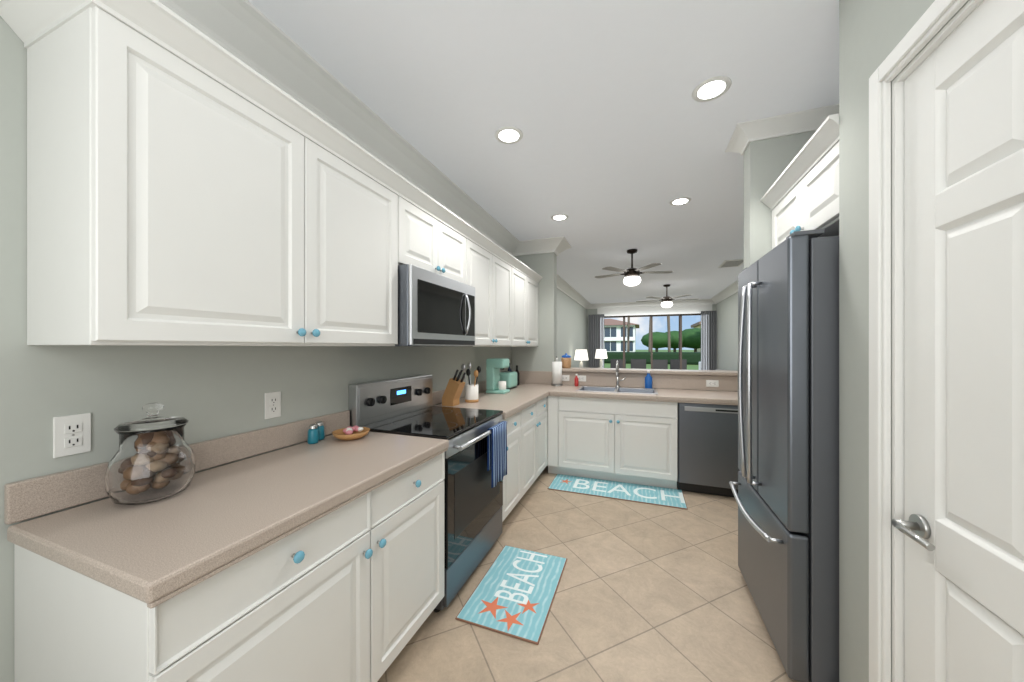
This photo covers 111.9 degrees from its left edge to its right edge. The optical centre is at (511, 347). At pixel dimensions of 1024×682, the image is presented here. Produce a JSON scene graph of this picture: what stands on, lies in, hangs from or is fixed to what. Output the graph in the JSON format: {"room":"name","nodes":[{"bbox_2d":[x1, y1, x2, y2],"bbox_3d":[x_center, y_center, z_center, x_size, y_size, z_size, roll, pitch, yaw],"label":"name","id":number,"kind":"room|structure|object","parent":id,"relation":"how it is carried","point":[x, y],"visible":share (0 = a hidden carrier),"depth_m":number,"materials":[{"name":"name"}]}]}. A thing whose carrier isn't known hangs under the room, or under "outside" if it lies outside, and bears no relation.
{"room":"kitchen","nodes":[
{"label":"kitchen","id":0,"kind":"room"},
{"bbox_2d":[0,16,585,681],"bbox_3d":[0.225,0.025,5.248,0.120,2.670,11.840,0,0,20],"label":"wall","id":1,"kind":"structure","parent":0,"point":[210,392],"depth_m":1.09,"materials":[{"name":"paint"}]},
{"bbox_2d":[53,413,90,457],"bbox_3d":[-1.276,0.255,1.005,0.009,0.116,0.072,0,0,20],"label":"electrical outlet","id":2,"kind":"object","parent":1,"relation":"attached to","point":[71,434],"visible":1,"depth_m":1.00,"materials":[{"name":"white plastic"}]},
{"bbox_2d":[4,410,349,524],"bbox_3d":[-1.115,0.407,1.420,0.021,0.104,1.123,0,0,20],"label":"backsplash","id":3,"kind":"structure","parent":1,"relation":"attached to","point":[26,499],"depth_m":1.04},
{"bbox_2d":[16,0,403,345],"bbox_3d":[-0.953,-0.441,1.380,0.350,0.872,1.088,0,0,20],"label":"upper cabinet","id":4,"kind":"object","parent":1,"relation":"attached to","point":[188,184],"depth_m":0.96,"materials":[{"name":"white wood"}]},
{"bbox_2d":[265,391,280,418],"bbox_3d":[-1.073,0.260,1.554,0.009,0.116,0.072,0,0,20],"label":"electrical outlet","id":5,"kind":"object","parent":1,"relation":"attached to","point":[272,404],"visible":1,"depth_m":1.55,"materials":[{"name":"white plastic"}]},
{"bbox_2d":[158,0,521,255],"bbox_3d":[-0.779,-1.242,2.100,0.180,0.135,4.999,0,0,20],"label":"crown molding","id":6,"kind":"structure","parent":1,"relation":"attached to","point":[247,32],"depth_m":1.69,"materials":[{"name":"white wood"}]},
{"bbox_2d":[404,180,467,284],"bbox_3d":[-0.632,-0.658,2.249,0.350,0.437,0.762,0,0,20],"label":"upper cabinet","id":7,"kind":"object","parent":1,"relation":"attached to","point":[435,241],"depth_m":2.14,"materials":[{"name":"white wood"}]},
{"bbox_2d":[395,264,474,345],"bbox_3d":[-0.573,-0.221,2.227,0.472,0.432,0.756,0,0,20],"label":"microwave","id":8,"kind":"object","parent":7,"relation":"attached to","point":[435,309],"visible":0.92,"depth_m":2.00,"materials":[{"name":"silver metal"}]},
{"bbox_2d":[432,380,486,404],"bbox_3d":[-0.324,0.381,3.551,0.025,0.157,1.891,0,0,20],"label":"backsplash","id":9,"kind":"structure","parent":1,"relation":"attached to","point":[437,396],"depth_m":2.85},
{"bbox_2d":[427,228,511,346],"bbox_3d":[-0.332,-0.441,3.058,0.350,0.872,0.963,0,0,20],"label":"upper cabinet","id":10,"kind":"object","parent":1,"relation":"attached to","point":[489,267],"depth_m":2.95,"materials":[{"name":"white wood"}]},
{"bbox_2d":[512,260,539,346],"bbox_3d":[0.002,-0.441,3.962,0.350,0.872,0.963,0,0,20],"label":"upper cabinet","id":11,"kind":"object","parent":1,"relation":"attached to","point":[525,282],"depth_m":3.83,"materials":[{"name":"white wood"}]},
{"bbox_2d":[557,274,593,307],"bbox_3d":[1.260,-1.242,7.610,0.180,0.135,6.448,0,0,20],"label":"crown molding","id":12,"kind":"structure","parent":1,"relation":"attached to","point":[562,285],"depth_m":7.91,"materials":[{"name":"white wood"}]},
{"bbox_2d":[494,551,547,603],"bbox_3d":[0.066,1.350,2.055,0.189,0.001,0.448,0,0,20],"label":"lettering","id":13,"kind":"object","parent":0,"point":[516,586],"visible":1,"depth_m":1.98,"materials":[{"name":"white"}]},
{"bbox_2d":[248,0,838,303],"bbox_3d":[1.899,-1.350,4.629,3.850,0.080,11.900,0,0,20],"label":"ceiling","id":14,"kind":"structure","parent":0,"point":[618,147],"depth_m":1.83,"materials":[{"name":"paint"}]},
{"bbox_2d":[495,126,522,143],"bbox_3d":[-0.019,-1.308,2.139,0.176,0.004,0.176,0,0,20],"label":"recessed light","id":15,"kind":"object","parent":14,"relation":"in","point":[508,135],"visible":1,"depth_m":2.13,"materials":[{"name":"white"}]},
{"bbox_2d":[551,214,567,220],"bbox_3d":[0.481,-1.308,3.490,0.176,0.004,0.176,0,0,20],"label":"recessed light","id":16,"kind":"object","parent":14,"relation":"in","point":[558,217],"visible":1,"depth_m":3.49,"materials":[{"name":"white"}]},
{"bbox_2d":[595,249,672,285],"bbox_3d":[1.639,-1.070,4.713,1.030,0.480,0.984,0,0,20],"label":"fan","id":17,"kind":"object","parent":14,"relation":"hanging from","point":[632,277],"visible":1,"depth_m":4.60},
{"bbox_2d":[636,284,698,307],"bbox_3d":[3.274,-1.070,7.317,1.239,0.480,1.184,0,0,20],"label":"fan","id":18,"kind":"object","parent":14,"relation":"hanging from","point":[666,300],"visible":1,"depth_m":7.20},
{"bbox_2d":[670,197,690,205],"bbox_3d":[1.512,-1.308,3.108,0.176,0.004,0.176,0,0,20],"label":"recessed light","id":19,"kind":"object","parent":14,"relation":"in","point":[680,201],"visible":1,"depth_m":3.10,"materials":[{"name":"white"}]},
{"bbox_2d":[692,76,731,101],"bbox_3d":[1.013,-1.308,1.758,0.176,0.004,0.176,0,0,20],"label":"recessed light","id":20,"kind":"object","parent":14,"relation":"in","point":[712,88],"visible":1,"depth_m":1.75,"materials":[{"name":"white"}]},
{"bbox_2d":[718,259,743,267],"bbox_3d":[3.434,-1.303,5.393,0.300,0.014,0.500,0,0,20],"label":"ceiling vent","id":21,"kind":"object","parent":14,"relation":"in","point":[732,263],"visible":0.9,"depth_m":5.37,"materials":[{"name":"grey metal"}]},
{"bbox_2d":[377,466,799,681],"bbox_3d":[1.899,1.385,4.629,3.850,0.050,11.900,0,0,20],"label":"floor","id":22,"kind":"structure","parent":0,"point":[650,593],"depth_m":1.79,"materials":[{"name":"tile"}]},
{"bbox_2d":[14,488,377,681],"bbox_3d":[-0.912,0.930,1.084,0.633,0.860,0.600,0,0,20],"label":"base cabinet","id":23,"kind":"object","parent":22,"relation":"on","point":[352,591],"depth_m":0.88,"materials":[{"name":"white wood"}]},
{"bbox_2d":[7,431,448,608],"bbox_3d":[-0.805,0.486,1.304,0.636,0.052,1.125,0,0,20],"label":"countertop","id":24,"kind":"structure","parent":23,"relation":"on","point":[206,524],"depth_m":0.94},
{"bbox_2d":[104,403,195,504],"bbox_3d":[-1.104,0.315,1.064,0.196,0.288,0.196,0,0,20],"label":"shell jar","id":25,"kind":"object","parent":24,"relation":"on","point":[153,459],"visible":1,"depth_m":1.01,"materials":[{"name":"clear glass"}]},
{"bbox_2d":[307,424,318,443],"bbox_3d":[-0.954,0.414,1.659,0.048,0.090,0.047,0,0,20],"label":"shaker","id":26,"kind":"object","parent":24,"relation":"on","point":[313,435],"visible":1,"depth_m":1.64,"materials":[{"name":"teal"}]},
{"bbox_2d":[315,421,324,440],"bbox_3d":[-0.958,0.414,1.719,0.048,0.090,0.047,0,0,20],"label":"shaker","id":27,"kind":"object","parent":24,"relation":"on","point":[320,426],"visible":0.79,"depth_m":1.71,"materials":[{"name":"teal glass"}]},
{"bbox_2d":[332,426,369,440],"bbox_3d":[-0.813,0.432,1.751,0.176,0.055,0.176,0,0,20],"label":"bowl","id":28,"kind":"object","parent":24,"relation":"on","point":[351,433],"visible":1,"depth_m":1.72,"materials":[{"name":"brown wood"}]},
{"bbox_2d":[378,452,444,679],"bbox_3d":[-0.720,0.930,1.603,0.633,0.860,0.508,0,0,20],"label":"base cabinet","id":29,"kind":"object","parent":22,"relation":"on","point":[410,505],"depth_m":1.47,"materials":[{"name":"white wood"}]},
{"bbox_2d":[349,375,507,612],"bbox_3d":[-0.467,0.785,2.188,0.698,1.150,0.758,0,0,20],"label":"range","id":30,"kind":"object","parent":22,"relation":"on","point":[473,502],"visible":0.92,"depth_m":2.01,"materials":[{"name":"silver metal"}]},
{"bbox_2d":[487,421,506,487],"bbox_3d":[-0.091,0.680,2.227,0.045,0.361,0.241,0,0,20],"label":"hanging towel","id":31,"kind":"object","parent":30,"relation":"hanging from","point":[497,451],"visible":1,"depth_m":2.19,"materials":[{"name":"blue fabric"}]},
{"bbox_2d":[455,545,566,644],"bbox_3d":[0.036,1.354,1.970,0.430,0.010,0.680,0,0,20],"label":"area rug","id":32,"kind":"object","parent":22,"relation":"on","point":[484,607],"visible":1,"depth_m":1.86,"materials":[{"name":"teal fabric"}]},
{"bbox_2d":[502,408,525,521],"bbox_3d":[-0.292,0.930,2.761,0.633,0.860,0.433,0,0,20],"label":"base cabinet","id":33,"kind":"object","parent":22,"relation":"on","point":[514,483],"depth_m":2.71,"materials":[{"name":"white wood"}]},
{"bbox_2d":[434,387,550,418],"bbox_3d":[-0.127,0.486,3.126,0.644,0.052,1.229,0,0,20],"label":"countertop","id":34,"kind":"structure","parent":33,"relation":"on","point":[512,402],"depth_m":2.98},
{"bbox_2d":[442,370,465,405],"bbox_3d":[-0.450,0.317,2.736,0.178,0.285,0.100,0,0,20],"label":"knife block","id":35,"kind":"object","parent":34,"relation":"on","point":[453,391],"visible":1,"depth_m":2.70,"materials":[{"name":"brown wood"}]},
{"bbox_2d":[461,362,480,402],"bbox_3d":[-0.341,0.294,2.913,0.172,0.331,0.132,0,0,20],"label":"utensil crock","id":36,"kind":"object","parent":34,"relation":"on","point":[471,393],"visible":1,"depth_m":2.87,"materials":[{"name":"white ceramic"}]},
{"bbox_2d":[486,358,509,393],"bbox_3d":[-0.140,0.287,3.485,0.200,0.345,0.170,0,0,20],"label":"coffee maker","id":37,"kind":"object","parent":34,"relation":"on","point":[494,383],"visible":1,"depth_m":3.43,"materials":[{"name":"teal plastic"}]},
{"bbox_2d":[500,371,516,389],"bbox_3d":[-0.048,0.365,3.849,0.150,0.188,0.273,0,0,20],"label":"toaster","id":38,"kind":"object","parent":34,"relation":"on","point":[509,378],"visible":0.67,"depth_m":3.75,"materials":[{"name":"teal plastic"}]},
{"bbox_2d":[526,397,547,491],"bbox_3d":[-0.067,0.930,3.368,0.633,0.860,0.862,0,0,20],"label":"base cabinet","id":39,"kind":"object","parent":22,"relation":"on","point":[537,413],"depth_m":3.27,"materials":[{"name":"white wood"}]},
{"bbox_2d":[547,392,677,488],"bbox_3d":[1.062,0.930,3.738,1.262,0.860,0.648,0,0,20],"label":"base cabinet","id":40,"kind":"object","parent":22,"relation":"on","point":[631,441],"visible":0.48,"depth_m":3.40,"materials":[{"name":"white wood"}]},
{"bbox_2d":[517,383,737,405],"bbox_3d":[1.275,0.486,3.630,2.924,0.052,0.690,0,0,20],"label":"countertop","id":41,"kind":"structure","parent":40,"relation":"on","point":[664,395],"depth_m":3.41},
{"bbox_2d":[515,365,519,385],"bbox_3d":[0.060,0.339,4.168,0.064,0.240,0.062,0,0,20],"label":"bottle","id":42,"kind":"object","parent":41,"relation":"on","point":[518,377],"visible":0.73,"depth_m":4.15,"materials":[{"name":"black"}]},
{"bbox_2d":[551,356,562,385],"bbox_3d":[0.540,0.283,4.140,0.140,0.352,0.140,0,0,20],"label":"paper towel","id":43,"kind":"object","parent":41,"relation":"on","point":[557,373],"visible":1,"depth_m":4.09,"materials":[{"name":"white paper"}]},
{"bbox_2d":[574,374,578,385],"bbox_3d":[0.759,0.387,4.069,0.048,0.145,0.047,0,0,20],"label":"soap bottle","id":44,"kind":"object","parent":41,"relation":"on","point":[576,381],"visible":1,"depth_m":4.05,"materials":[{"name":"red plastic"}]},
{"bbox_2d":[575,386,657,393],"bbox_3d":[1.122,0.474,3.711,0.806,0.040,0.456,0,0,20],"label":"sink","id":45,"kind":"object","parent":41,"relation":"in","point":[619,390],"visible":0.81,"depth_m":3.81,"materials":[{"name":"silver metal"}]},
{"bbox_2d":[615,361,625,387],"bbox_3d":[1.196,0.301,3.821,0.115,0.306,0.190,0,0,20],"label":"faucet","id":46,"kind":"object","parent":41,"relation":"on","point":[617,375],"visible":1,"depth_m":3.88,"materials":[{"name":"silver metal"}]},
{"bbox_2d":[645,371,651,387],"bbox_3d":[1.519,0.362,3.847,0.078,0.195,0.047,0,0,20],"label":"soap bottle","id":47,"kind":"object","parent":41,"relation":"on","point":[648,380],"visible":0.85,"depth_m":3.83,"materials":[{"name":"blue plastic"}]},
{"bbox_2d":[548,474,687,509],"bbox_3d":[0.975,1.354,3.292,1.205,0.010,0.412,0,0,20],"label":"area rug","id":48,"kind":"object","parent":22,"relation":"on","point":[562,482],"visible":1,"depth_m":3.26,"materials":[{"name":"teal fabric"}]},
{"bbox_2d":[677,403,739,496],"bbox_3d":[1.927,0.935,3.378,0.596,0.840,0.606,0,0,20],"label":"dishwasher","id":49,"kind":"object","parent":22,"relation":"on","point":[707,448],"visible":0.54,"depth_m":3.13,"materials":[{"name":"grey metal"}]},
{"bbox_2d":[729,229,838,681],"bbox_3d":[1.576,0.451,1.592,0.888,1.818,0.760,0,0,20],"label":"refrigerator","id":50,"kind":"object","parent":22,"relation":"on","point":[787,496],"visible":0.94,"depth_m":1.36,"materials":[{"name":"grey metal"}]},
{"bbox_3d":[1.612,0.970,8.147,0.430,0.780,2.200,0,0,20],"label":"console","id":51,"kind":"object","parent":22,"relation":"on","visible":0},
{"bbox_2d":[574,350,587,367],"bbox_3d":[1.651,0.319,8.239,0.340,0.520,0.340,0,0,20],"label":"table lamp","id":52,"kind":"object","parent":51,"relation":"on","point":[581,355],"visible":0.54,"depth_m":8.12,"materials":[{"name":"white ceramic"}]},
{"bbox_3d":[2.452,0.970,9.510,0.440,0.780,0.440,0,0,20],"label":"side table","id":53,"kind":"object","parent":22,"relation":"on","visible":0},
{"bbox_2d":[595,349,606,367],"bbox_3d":[2.452,0.319,9.510,0.340,0.520,0.340,0,0,20],"label":"table lamp","id":54,"kind":"object","parent":53,"relation":"on","point":[600,354],"visible":0.88,"depth_m":9.39,"materials":[{"name":"white fabric"}]},
{"bbox_2d":[512,252,737,391],"bbox_3d":[1.413,0.025,4.035,2.950,2.670,0.150,0,0,20],"label":"wall","id":55,"kind":"structure","parent":0,"point":[542,355],"depth_m":4.34,"materials":[{"name":"paint"}]},
{"bbox_2d":[522,236,569,255],"bbox_3d":[0.396,-1.242,4.251,0.530,0.135,0.171,0,0,20],"label":"crown molding","id":56,"kind":"structure","parent":55,"relation":"attached to","point":[557,245],"depth_m":4.27,"materials":[{"name":"white wood"}]},
{"bbox_2d":[519,371,737,390],"bbox_3d":[1.382,0.381,3.953,2.946,0.157,0.021,0,0,20],"label":"backsplash","id":57,"kind":"structure","parent":55,"relation":"attached to","point":[664,381],"depth_m":3.92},
{"bbox_2d":[562,375,568,380],"bbox_3d":[0.641,0.375,4.211,0.116,0.072,0.009,0,0,20],"label":"electrical outlet","id":58,"kind":"object","parent":57,"relation":"attached to","point":[565,377],"visible":0.77,"depth_m":4.21,"materials":[{"name":"white plastic"}]},
{"bbox_2d":[577,375,585,381],"bbox_3d":[0.829,0.375,4.142,0.116,0.072,0.009,0,0,20],"label":"electrical outlet","id":59,"kind":"object","parent":57,"relation":"attached to","point":[581,378],"visible":0.9,"depth_m":4.14,"materials":[{"name":"white plastic"}]},
{"bbox_2d":[706,380,718,386],"bbox_3d":[2.123,0.385,3.663,0.116,0.072,0.009,0,0,20],"label":"electrical outlet","id":60,"kind":"object","parent":57,"relation":"attached to","point":[712,383],"visible":1,"depth_m":3.66,"materials":[{"name":"white plastic"}]},
{"bbox_2d":[562,367,737,375],"bbox_3d":[1.679,0.280,3.963,2.396,0.039,0.300,0,0,20],"label":"bar ledge","id":61,"kind":"object","parent":55,"relation":"on","point":[668,371],"visible":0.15,"depth_m":3.85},
{"bbox_2d":[561,353,570,367],"bbox_3d":[0.675,0.168,4.303,0.124,0.182,0.124,0,0,20],"label":"decorative jar","id":62,"kind":"object","parent":61,"relation":"on","point":[566,360],"visible":0.96,"depth_m":4.25,"materials":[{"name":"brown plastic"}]},
{"bbox_2d":[573,479,684,502],"bbox_3d":[1.080,1.350,3.267,0.974,0.001,0.238,0,0,20],"label":"lettering","id":63,"kind":"object","parent":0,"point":[663,495],"visible":1,"depth_m":3.27,"materials":[{"name":"white"}]},
{"bbox_2d":[586,304,715,367],"bbox_3d":[3.955,0.025,10.116,3.500,2.670,0.120,0,0,20],"label":"wall","id":64,"kind":"structure","parent":0,"point":[681,309],"depth_m":10.06,"materials":[{"name":"paint"}]},
{"bbox_2d":[588,314,603,367],"bbox_3d":[2.553,0.175,10.461,0.470,2.330,0.066,0,0,20],"label":"curtain","id":65,"kind":"object","parent":64,"relation":"hanging from","point":[595,322],"depth_m":10.49,"materials":[{"name":"grey fabric"}]},
{"bbox_2d":[594,300,709,307],"bbox_3d":[3.912,-1.242,9.982,3.150,0.135,0.160,0,0,20],"label":"crown molding","id":66,"kind":"structure","parent":64,"relation":"attached to","point":[675,302],"depth_m":9.99,"materials":[{"name":"white wood"}]},
{"bbox_2d":[604,313,700,369],"bbox_3d":[4.066,0.210,10.070,3.080,2.300,0.050,0,0,20],"label":"window","id":67,"kind":"structure","parent":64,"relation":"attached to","point":[680,315],"depth_m":10.04,"materials":[{"name":"brown metal"}]},
{"bbox_2d":[716,292,737,370],"bbox_3d":[4.555,0.025,6.520,0.120,2.670,6.450,0,0,20],"label":"wall","id":68,"kind":"structure","parent":0,"point":[727,333],"depth_m":8.17,"materials":[{"name":"paint"}]},
{"bbox_2d":[701,310,716,369],"bbox_3d":[5.353,0.175,9.425,0.380,2.330,0.066,0,0,20],"label":"curtain","id":69,"kind":"object","parent":68,"relation":"hanging from","point":[708,337],"depth_m":9.42,"materials":[{"name":"grey fabric"}]},
{"bbox_2d":[710,280,737,303],"bbox_3d":[4.398,-1.242,6.513,0.168,0.135,6.328,0,0,20],"label":"crown molding","id":70,"kind":"structure","parent":68,"relation":"attached to","point":[732,289],"depth_m":8.02,"materials":[{"name":"white wood"}]},
{"bbox_2d":[744,130,816,268],"bbox_3d":[1.804,0.025,2.009,0.750,2.670,0.140,0,0,20],"label":"wall","id":71,"kind":"structure","parent":0,"point":[767,162],"depth_m":2.04,"materials":[{"name":"paint"}]},
{"bbox_2d":[725,141,746,154],"bbox_3d":[1.767,-1.269,2.132,0.767,0.080,0.106,0,0,20],"label":"crown molding","id":72,"kind":"structure","parent":71,"relation":"attached to","point":[737,150],"depth_m":2.22,"materials":[{"name":"white wood"}]},
{"bbox_2d":[730,104,838,151],"bbox_3d":[1.738,-1.269,1.912,0.865,0.080,0.086,0,0,20],"label":"crown molding","id":73,"kind":"structure","parent":71,"relation":"attached to","point":[744,133],"depth_m":1.99,"materials":[{"name":"white wood"}]},
{"bbox_2d":[839,0,969,681],"bbox_3d":[1.154,0.025,0.021,0.750,2.670,2.440,0,0,20],"label":"wall","id":74,"kind":"structure","parent":0,"point":[872,33],"depth_m":1.19,"materials":[{"name":"paint"}]},
{"bbox_2d":[760,114,838,248],"bbox_3d":[1.678,-0.694,1.554,0.728,0.367,0.794,0,0,20],"label":"upper cabinet","id":75,"kind":"object","parent":74,"relation":"attached to","point":[801,193],"visible":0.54,"depth_m":1.55,"materials":[{"name":"white wood"}]},
{"bbox_2d":[869,0,983,681],"bbox_3d":[1.022,0.251,0.624,0.136,2.216,0.964,0,0,20],"label":"door frame","id":76,"kind":"structure","parent":74,"relation":"attached to","point":[932,21],"depth_m":1.03,"materials":[{"name":"white wood"}]},
{"bbox_2d":[891,0,1023,681],"bbox_3d":[0.985,0.289,0.638,0.102,2.125,0.790,0,0,20],"label":"pantry door","id":77,"kind":"structure","parent":74,"relation":"in","point":[960,526],"depth_m":0.82,"materials":[{"name":"white wood"}]},
{"label":"outside","id":78,"kind":"structure","parent":0,"visible":0},
{"bbox_2d":[604,350,698,369],"bbox_3d":[36.593,1.390,98.924,240.000,0.060,189.050,0,0,20],"label":"ground","id":79,"kind":"structure","parent":78,"point":[689,367],"depth_m":25.82,"materials":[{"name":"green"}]},
{"bbox_2d":[610,359,625,367],"bbox_3d":[3.541,0.885,11.591,0.500,0.950,0.500,0,0,20],"label":"patio chair","id":80,"kind":"object","parent":79,"relation":"on","point":[612,361],"depth_m":11.81,"materials":[{"name":"black"}]},
{"bbox_2d":[604,319,638,351],"bbox_3d":[16.566,-2.340,74.905,20.700,7.400,13.600,0,0,20],"label":"building","id":81,"kind":"structure","parent":79,"relation":"on","point":[613,335],"depth_m":67.13,"materials":[{"name":"white"}]},
{"bbox_2d":[631,359,645,368],"bbox_3d":[4.255,0.885,11.647,0.500,0.950,0.500,0,0,20],"label":"patio chair","id":82,"kind":"object","parent":79,"relation":"on","point":[635,363],"depth_m":11.83,"materials":[{"name":"black"}]},
{"bbox_2d":[604,316,700,364],"bbox_3d":[27.950,-4.352,37.944,86.100,11.427,30.568,0,0,20],"label":"garden","id":83,"kind":"object","parent":79,"relation":"on","point":[669,339],"visible":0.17,"depth_m":40.16,"materials":[{"name":"green plant"}]},
{"bbox_2d":[653,360,667,368],"bbox_3d":[4.761,0.885,11.140,0.500,0.950,0.500,0,0,20],"label":"patio chair","id":84,"kind":"object","parent":79,"relation":"on","point":[657,364],"depth_m":11.32,"materials":[{"name":"black"}]},
{"bbox_2d":[670,359,686,369],"bbox_3d":[5.462,0.885,11.307,0.500,0.950,0.500,0,0,20],"label":"patio chair","id":85,"kind":"object","parent":79,"relation":"on","point":[674,363],"depth_m":11.50,"materials":[{"name":"black"}]},
{"bbox_2d":[679,316,679,358],"bbox_3d":[5.317,0.060,12.934,7.000,2.600,0.050,0,0,20],"label":"frame","id":86,"kind":"object","parent":79,"relation":"on","point":[679,337],"visible":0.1,"depth_m":12.61,"materials":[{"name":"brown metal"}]},
{"bbox_2d":[691,321,700,351],"bbox_3d":[49.532,-1.940,73.373,19.200,6.600,13.200,0,0,20],"label":"building","id":87,"kind":"structure","parent":79,"relation":"on","point":[697,325],"depth_m":74.96,"materials":[{"name":"beige"}]}
]}

